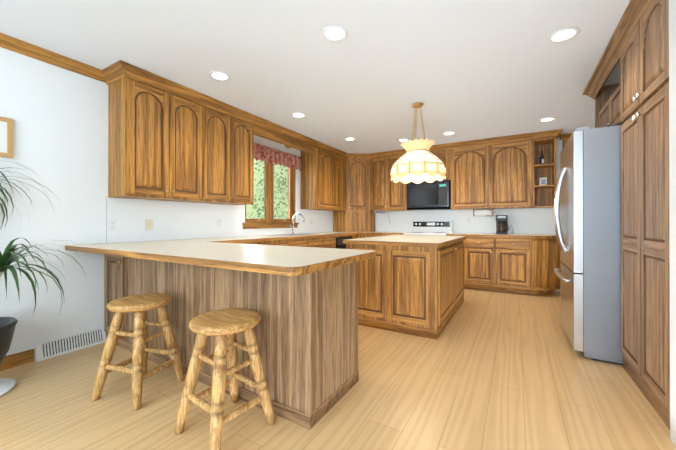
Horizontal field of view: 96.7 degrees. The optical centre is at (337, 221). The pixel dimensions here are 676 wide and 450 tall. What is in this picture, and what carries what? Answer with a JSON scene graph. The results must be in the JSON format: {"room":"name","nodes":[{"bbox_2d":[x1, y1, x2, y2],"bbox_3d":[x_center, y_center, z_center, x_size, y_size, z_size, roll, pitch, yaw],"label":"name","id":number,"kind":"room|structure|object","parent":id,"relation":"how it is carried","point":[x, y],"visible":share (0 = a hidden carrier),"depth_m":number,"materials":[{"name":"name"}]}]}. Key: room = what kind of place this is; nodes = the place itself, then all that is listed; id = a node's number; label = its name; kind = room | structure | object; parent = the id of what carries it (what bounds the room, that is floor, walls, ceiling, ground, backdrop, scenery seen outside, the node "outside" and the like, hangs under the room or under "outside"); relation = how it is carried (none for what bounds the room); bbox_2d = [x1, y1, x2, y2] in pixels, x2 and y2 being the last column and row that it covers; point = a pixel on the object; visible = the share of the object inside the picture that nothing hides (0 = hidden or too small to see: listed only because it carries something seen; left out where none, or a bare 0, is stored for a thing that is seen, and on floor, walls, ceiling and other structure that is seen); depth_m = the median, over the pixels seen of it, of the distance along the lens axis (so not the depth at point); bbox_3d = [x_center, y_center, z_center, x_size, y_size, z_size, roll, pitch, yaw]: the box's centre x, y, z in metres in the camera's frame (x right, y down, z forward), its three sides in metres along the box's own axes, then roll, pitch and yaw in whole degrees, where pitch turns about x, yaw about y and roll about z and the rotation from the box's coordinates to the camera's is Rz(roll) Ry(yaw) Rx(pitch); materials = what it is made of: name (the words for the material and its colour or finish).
{"room":"kitchen","nodes":[
{"label":"kitchen","id":0,"kind":"room"},
{"bbox_2d":[0,47,332,360],"bbox_3d":[-2.126,-0.138,3.189,0.152,2.550,9.100,0,0,31],"label":"wall","id":1,"kind":"structure","parent":0,"point":[58,115],"depth_m":2.63,"materials":[{"name":"white paint"}]},
{"bbox_2d":[0,117,12,157],"bbox_3d":[-2.647,-0.646,2.139,0.023,0.300,0.460,0,0,31],"label":"picture frame","id":2,"kind":"object","parent":1,"relation":"attached to","point":[6,137],"visible":1,"depth_m":2.31,"materials":[{"name":"brown wood"}]},
{"bbox_2d":[0,349,33,370],"bbox_3d":[-3.386,1.081,0.902,0.013,0.100,3.585,0,0,31],"label":"baseboard","id":3,"kind":"structure","parent":1,"relation":"attached to","point":[16,359],"depth_m":2.36,"materials":[{"name":"brown wood"}]},
{"bbox_2d":[0,33,106,82],"bbox_3d":[-3.235,-1.376,1.117,0.060,0.085,4.098,0,0,31],"label":"crown molding","id":4,"kind":"structure","parent":1,"relation":"attached to","point":[13,44],"depth_m":2.50,"materials":[{"name":"brown wood"}]},
{"bbox_2d":[35,327,105,361],"bbox_3d":[-2.331,1.068,2.644,0.048,0.135,0.480,0,0,31],"label":"air vent","id":5,"kind":"object","parent":1,"relation":"in","point":[45,350],"visible":0.98,"depth_m":2.61,"materials":[{"name":"white plastic"}]},
{"bbox_2d":[108,219,116,230],"bbox_3d":[-2.192,0.036,2.919,0.008,0.114,0.070,0,0,31],"label":"electrical outlet","id":6,"kind":"object","parent":1,"relation":"attached to","point":[112,224],"visible":1,"depth_m":2.92,"materials":[{"name":"white plastic"}]},
{"bbox_2d":[146,219,152,229],"bbox_3d":[-2.017,0.032,3.211,0.012,0.114,0.070,0,0,31],"label":"electrical outlet","id":7,"kind":"object","parent":1,"relation":"attached to","point":[149,224],"visible":1,"depth_m":3.21,"materials":[{"name":"beige plastic"}]},
{"bbox_2d":[217,219,221,226],"bbox_3d":[-1.567,0.019,3.973,0.008,0.114,0.070,0,0,31],"label":"electrical outlet","id":8,"kind":"object","parent":1,"relation":"attached to","point":[219,222],"visible":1,"depth_m":3.97,"materials":[{"name":"white plastic"}]},
{"bbox_2d":[102,60,347,210],"bbox_3d":[-1.013,-0.820,4.522,0.403,1.180,4.175,0,0,31],"label":"upper cabinet","id":9,"kind":"object","parent":1,"relation":"attached to","point":[169,140],"visible":1,"depth_m":3.25,"materials":[{"name":"brown wood"}]},
{"bbox_2d":[242,160,298,228],"bbox_3d":[-1.101,-0.496,4.884,0.185,1.205,1.260,0,0,31],"label":"window unit","id":10,"kind":"structure","parent":1,"relation":"in","point":[268,221],"depth_m":4.91,"materials":[{"name":"brown wood"}]},
{"bbox_2d":[254,143,300,170],"bbox_3d":[-1.017,-1.038,4.836,0.072,0.262,1.368,0,0,31],"label":"fabric valance","id":11,"kind":"object","parent":1,"relation":"attached to","point":[271,155],"visible":0.81,"depth_m":4.87,"materials":[{"name":"red fabric"}]},
{"bbox_2d":[0,0,629,152],"bbox_3d":[0.647,-1.468,1.547,6.600,0.100,9.100,0,0,31],"label":"ceiling","id":12,"kind":"structure","parent":0,"point":[466,70],"depth_m":2.56,"materials":[{"name":"white paint"}]},
{"bbox_2d":[209,71,229,80],"bbox_3d":[-1.147,-1.408,2.913,0.194,0.009,0.194,0,0,31],"label":"recessed light","id":13,"kind":"object","parent":12,"relation":"in","point":[219,76],"visible":1,"depth_m":2.91,"materials":[{"name":"white plastic"}]},
{"bbox_2d":[291,112,305,117],"bbox_3d":[-0.519,-1.406,3.971,0.194,0.009,0.194,0,0,31],"label":"recessed light","id":14,"kind":"object","parent":12,"relation":"in","point":[298,115],"visible":1,"depth_m":3.97,"materials":[{"name":"white plastic"}]},
{"bbox_2d":[322,25,347,41],"bbox_3d":[-0.024,-1.410,2.259,0.194,0.009,0.194,0,0,31],"label":"recessed light","id":15,"kind":"object","parent":12,"relation":"in","point":[334,33],"visible":1,"depth_m":2.26,"materials":[{"name":"white plastic"}]},
{"bbox_2d":[344,137,355,140],"bbox_3d":[0.204,-1.403,5.112,0.194,0.009,0.194,0,0,31],"label":"recessed light","id":16,"kind":"object","parent":12,"relation":"in","point":[349,139],"visible":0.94,"depth_m":5.12,"materials":[{"name":"white plastic"}]},
{"bbox_2d":[390,102,445,183],"bbox_3d":[0.957,-0.942,3.617,0.648,0.939,0.648,0,0,31],"label":"pendant lamp","id":17,"kind":"object","parent":12,"relation":"hanging from","point":[417,162],"visible":1,"depth_m":3.46,"materials":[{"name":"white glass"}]},
{"bbox_2d":[443,131,454,134],"bbox_3d":[1.768,-1.403,4.788,0.194,0.009,0.194,0,0,31],"label":"recessed light","id":18,"kind":"object","parent":12,"relation":"in","point":[449,133],"visible":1,"depth_m":4.80,"materials":[{"name":"white plastic"}]},
{"bbox_2d":[539,117,555,121],"bbox_3d":[2.888,-1.405,4.147,0.194,0.009,0.194,0,0,31],"label":"recessed light","id":19,"kind":"object","parent":12,"relation":"in","point":[547,119],"visible":0.96,"depth_m":4.15,"materials":[{"name":"white plastic"}]},
{"bbox_2d":[548,27,579,42],"bbox_3d":[1.708,-1.410,2.277,0.194,0.009,0.194,0,0,31],"label":"recessed light","id":20,"kind":"object","parent":12,"relation":"in","point":[563,35],"visible":1,"depth_m":2.27,"materials":[{"name":"white plastic"}]},
{"bbox_2d":[0,289,675,449],"bbox_3d":[0.838,1.183,1.862,6.600,0.100,9.850,0,0,31],"label":"floor","id":21,"kind":"structure","parent":0,"point":[489,370],"depth_m":1.88,"materials":[{"name":"laminate"}]},
{"bbox_2d":[0,161,86,396],"bbox_3d":[-2.268,0.336,1.921,0.877,1.594,1.064,0,0,31],"label":"plant","id":22,"kind":"object","parent":21,"relation":"on","point":[9,256],"visible":1,"depth_m":2.02,"materials":[{"name":"green plant"}]},
{"bbox_2d":[104,256,120,347],"bbox_3d":[-1.914,0.691,3.014,0.388,0.890,0.601,0,0,31],"label":"base cabinet","id":23,"kind":"object","parent":21,"relation":"on","point":[112,264],"depth_m":2.78,"materials":[{"name":"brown wood"}]},
{"bbox_2d":[91,293,183,410],"bbox_3d":[-1.331,0.831,2.029,0.382,0.614,0.381,0,0,16],"label":"stool","id":24,"kind":"object","parent":21,"relation":"on","point":[139,305],"visible":1,"depth_m":1.93,"materials":[{"name":"brown wood"}]},
{"bbox_2d":[182,237,241,243],"bbox_3d":[-1.509,0.673,3.447,0.642,0.930,0.397,0,0,31],"label":"base cabinet","id":25,"kind":"object","parent":21,"relation":"on","point":[220,239],"depth_m":3.45,"materials":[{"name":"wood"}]},
{"bbox_2d":[175,308,274,449],"bbox_3d":[-0.614,0.830,1.649,0.379,0.614,0.380,0,0,36],"label":"stool","id":26,"kind":"object","parent":21,"relation":"on","point":[224,326],"visible":1,"depth_m":1.60,"materials":[{"name":"brown wood"}]},
{"bbox_2d":[121,256,360,429],"bbox_3d":[-0.872,0.690,2.407,2.024,0.890,0.621,0,0,31],"label":"base cabinet","id":27,"kind":"object","parent":21,"relation":"on","point":[302,302],"depth_m":1.87,"materials":[{"name":"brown wood"}]},
{"bbox_2d":[65,240,375,275],"bbox_3d":[-1.045,0.225,2.363,2.548,0.040,0.925,0,0,31],"label":"countertop","id":28,"kind":"structure","parent":27,"relation":"on","point":[274,260],"depth_m":1.92,"materials":[{"name":"beige laminate"}]},
{"bbox_2d":[234,236,265,244],"bbox_3d":[-1.305,0.673,3.792,0.642,0.930,0.405,0,0,31],"label":"base cabinet","id":29,"kind":"object","parent":21,"relation":"on","point":[261,240],"depth_m":3.71,"materials":[{"name":"brown wood"}]},
{"bbox_2d":[266,236,289,245],"bbox_3d":[-1.085,0.674,4.162,0.642,0.930,0.455,0,0,31],"label":"base cabinet","id":30,"kind":"object","parent":21,"relation":"on","point":[270,240],"depth_m":4.06,"materials":[{"name":"brown wood"}]},
{"bbox_2d":[266,234,309,246],"bbox_3d":[-0.853,0.676,4.553,0.642,0.930,0.455,0,0,31],"label":"base cabinet","id":31,"kind":"object","parent":21,"relation":"on","point":[300,241],"depth_m":4.44,"materials":[{"name":"brown wood"}]},
{"bbox_2d":[274,233,315,235],"bbox_3d":[-0.661,0.207,4.819,0.435,0.006,0.800,0,0,31],"label":"sink","id":32,"kind":"object","parent":31,"relation":"in","point":[298,234],"visible":1,"depth_m":4.84,"materials":[{"name":"silver metal"}]},
{"bbox_2d":[297,232,325,247],"bbox_3d":[-0.628,0.677,4.931,0.642,0.930,0.425,0,0,31],"label":"base cabinet","id":33,"kind":"object","parent":21,"relation":"on","point":[318,240],"depth_m":4.87,"materials":[{"name":"brown wood"}]},
{"bbox_2d":[289,213,304,233],"bbox_3d":[-0.705,0.033,5.082,0.273,0.355,0.153,0,0,31],"label":"faucet","id":34,"kind":"object","parent":33,"relation":"on","point":[292,226],"visible":1,"depth_m":5.16,"materials":[{"name":"silver metal"}]},
{"bbox_2d":[326,232,337,248],"bbox_3d":[-0.411,0.677,5.297,0.642,0.930,0.425,0,0,31],"label":"base cabinet","id":35,"kind":"object","parent":21,"relation":"on","point":[327,239],"depth_m":5.22,"materials":[{"name":"brown wood"}]},
{"bbox_2d":[338,232,353,248],"bbox_3d":[-0.148,0.679,5.741,0.642,0.930,0.608,0,0,31],"label":"base cabinet","id":36,"kind":"object","parent":21,"relation":"on","point":[342,236],"depth_m":5.55,"materials":[{"name":"brown wood"}]},
{"bbox_2d":[370,232,406,236],"bbox_3d":[1.074,0.679,6.042,0.600,0.930,0.618,0,0,31],"label":"base cabinet","id":37,"kind":"object","parent":21,"relation":"on","point":[372,234],"depth_m":5.87,"materials":[{"name":"brown wood"}]},
{"bbox_2d":[333,211,374,231],"bbox_3d":[0.355,-0.004,6.472,0.723,0.437,0.576,0,0,31],"label":"appliance garage","id":38,"kind":"object","parent":37,"relation":"on","point":[353,221],"visible":1,"depth_m":6.27,"materials":[{"name":"brown wood"}]},
{"bbox_2d":[343,239,463,339],"bbox_3d":[0.965,0.694,3.864,1.062,0.890,1.704,0,0,31],"label":"kitchen island","id":39,"kind":"object","parent":21,"relation":"on","point":[411,285],"depth_m":3.11,"materials":[{"name":"brown wood"}]},
{"bbox_2d":[343,235,465,246],"bbox_3d":[0.950,0.229,3.874,1.069,0.040,1.750,0,0,31],"label":"island countertop","id":40,"kind":"structure","parent":39,"relation":"on","point":[388,240],"depth_m":3.30,"materials":[{"name":"beige laminate"}]},
{"bbox_2d":[403,220,451,235],"bbox_3d":[1.688,0.558,5.646,0.760,1.170,0.673,0,0,31],"label":"stove","id":41,"kind":"object","parent":21,"relation":"on","point":[434,227],"visible":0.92,"depth_m":5.79,"materials":[{"name":"white metal"}]},
{"bbox_2d":[446,233,465,288],"bbox_3d":[2.152,0.678,5.397,0.285,0.930,0.628,0,0,31],"label":"base cabinet","id":42,"kind":"object","parent":21,"relation":"on","point":[449,234],"depth_m":5.08,"materials":[{"name":"brown wood"}]},
{"bbox_2d":[466,233,529,294],"bbox_3d":[2.681,0.677,5.083,0.945,0.930,0.628,0,0,31],"label":"base cabinet","id":43,"kind":"object","parent":21,"relation":"on","point":[524,264],"depth_m":4.81,"materials":[{"name":"brown wood"}]},
{"bbox_2d":[496,215,513,233],"bbox_3d":[2.803,0.051,5.051,0.258,0.320,0.280,0,0,31],"label":"coffee maker","id":44,"kind":"object","parent":43,"relation":"on","point":[501,224],"visible":0.98,"depth_m":4.99,"materials":[{"name":"grey plastic"}]},
{"bbox_2d":[530,234,560,295],"bbox_3d":[3.275,0.676,4.731,0.436,0.930,0.628,0,0,31],"label":"base cabinet","id":45,"kind":"object","parent":21,"relation":"on","point":[544,248],"depth_m":4.55,"materials":[{"name":"brown wood"}]},
{"bbox_2d":[553,125,622,364],"bbox_3d":[2.549,0.176,2.700,0.991,1.920,0.908,0,0,31],"label":"fridge","id":46,"kind":"object","parent":21,"relation":"on","point":[586,209],"visible":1,"depth_m":2.46,"materials":[{"name":"silver metal"}]},
{"bbox_2d":[583,0,669,429],"bbox_3d":[2.495,-0.141,2.278,0.708,2.550,1.970,0,0,31],"label":"pantry","id":47,"kind":"object","parent":21,"relation":"on","point":[634,102],"visible":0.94,"depth_m":1.92,"materials":[{"name":"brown wood"}]},
{"bbox_2d":[375,136,561,291],"bbox_3d":[2.931,-0.132,5.391,6.300,2.550,0.150,0,0,31],"label":"wall","id":48,"kind":"structure","parent":0,"point":[530,220],"depth_m":5.50,"materials":[{"name":"white paint"}]},
{"bbox_2d":[346,153,369,210],"bbox_3d":[0.351,-0.815,6.460,0.771,1.180,0.645,0,0,31],"label":"upper cabinet","id":49,"kind":"object","parent":48,"relation":"attached to","point":[357,181],"visible":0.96,"depth_m":6.24,"materials":[{"name":"brown wood"}]},
{"bbox_2d":[369,129,561,210],"bbox_3d":[2.118,-0.817,5.552,3.230,1.180,0.403,0,0,31],"label":"upper cabinet","id":50,"kind":"object","parent":48,"relation":"attached to","point":[511,171],"visible":0.73,"depth_m":5.11,"materials":[{"name":"brown wood"}]},
{"bbox_2d":[374,211,389,221],"bbox_3d":[0.942,-0.093,6.311,0.260,0.259,0.289,0,0,31],"label":"under-cabinet radio","id":51,"kind":"object","parent":50,"relation":"attached to","point":[382,212],"visible":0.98,"depth_m":6.19,"materials":[{"name":"white plastic"}]},
{"bbox_2d":[407,180,452,209],"bbox_3d":[1.748,-0.492,5.748,0.774,0.522,0.442,0,0,31],"label":"microwave","id":52,"kind":"object","parent":50,"relation":"attached to","point":[434,195],"visible":0.94,"depth_m":5.58,"materials":[{"name":"grey"}]},
{"bbox_2d":[473,209,492,215],"bbox_3d":[2.568,-0.162,5.310,0.310,0.128,0.109,0,0,31],"label":"paper towel holder","id":53,"kind":"object","parent":50,"relation":"attached to","point":[489,212],"visible":0.96,"depth_m":5.27,"materials":[{"name":"white wood"}]},
{"bbox_2d":[562,139,568,148],"bbox_3d":[4.071,-0.092,4.706,0.910,2.465,0.166,0,0,31],"label":"door frame","id":54,"kind":"structure","parent":48,"relation":"attached to","point":[564,142],"depth_m":4.87,"materials":[{"name":"brown wood"}]},
{"bbox_2d":[560,133,571,139],"bbox_3d":[4.119,-1.367,4.566,1.210,0.085,0.060,0,0,31],"label":"crown molding","id":55,"kind":"structure","parent":48,"relation":"attached to","point":[565,136],"depth_m":4.83,"materials":[{"name":"brown wood"}]},
{"bbox_2d":[669,0,675,445],"bbox_3d":[0.807,-0.149,-0.773,0.800,2.550,4.980,0,0,31],"label":"wall","id":56,"kind":"structure","parent":0,"point":[672,130],"depth_m":1.54,"materials":[{"name":"white paint"}]},
{"label":"outside","id":57,"kind":"structure","parent":0,"visible":0},
{"bbox_3d":[-3.588,1.146,6.611,5.840,0.600,10.000,0,0,31],"label":"ground","id":58,"kind":"structure","parent":57,"visible":0},
{"bbox_2d":[246,159,287,218],"bbox_3d":[-2.215,-0.206,5.800,0.516,2.700,6.000,0,0,31],"label":"hedge","id":59,"kind":"object","parent":58,"relation":"on","point":[283,188],"depth_m":6.96,"materials":[{"name":"green plant"}]}
]}

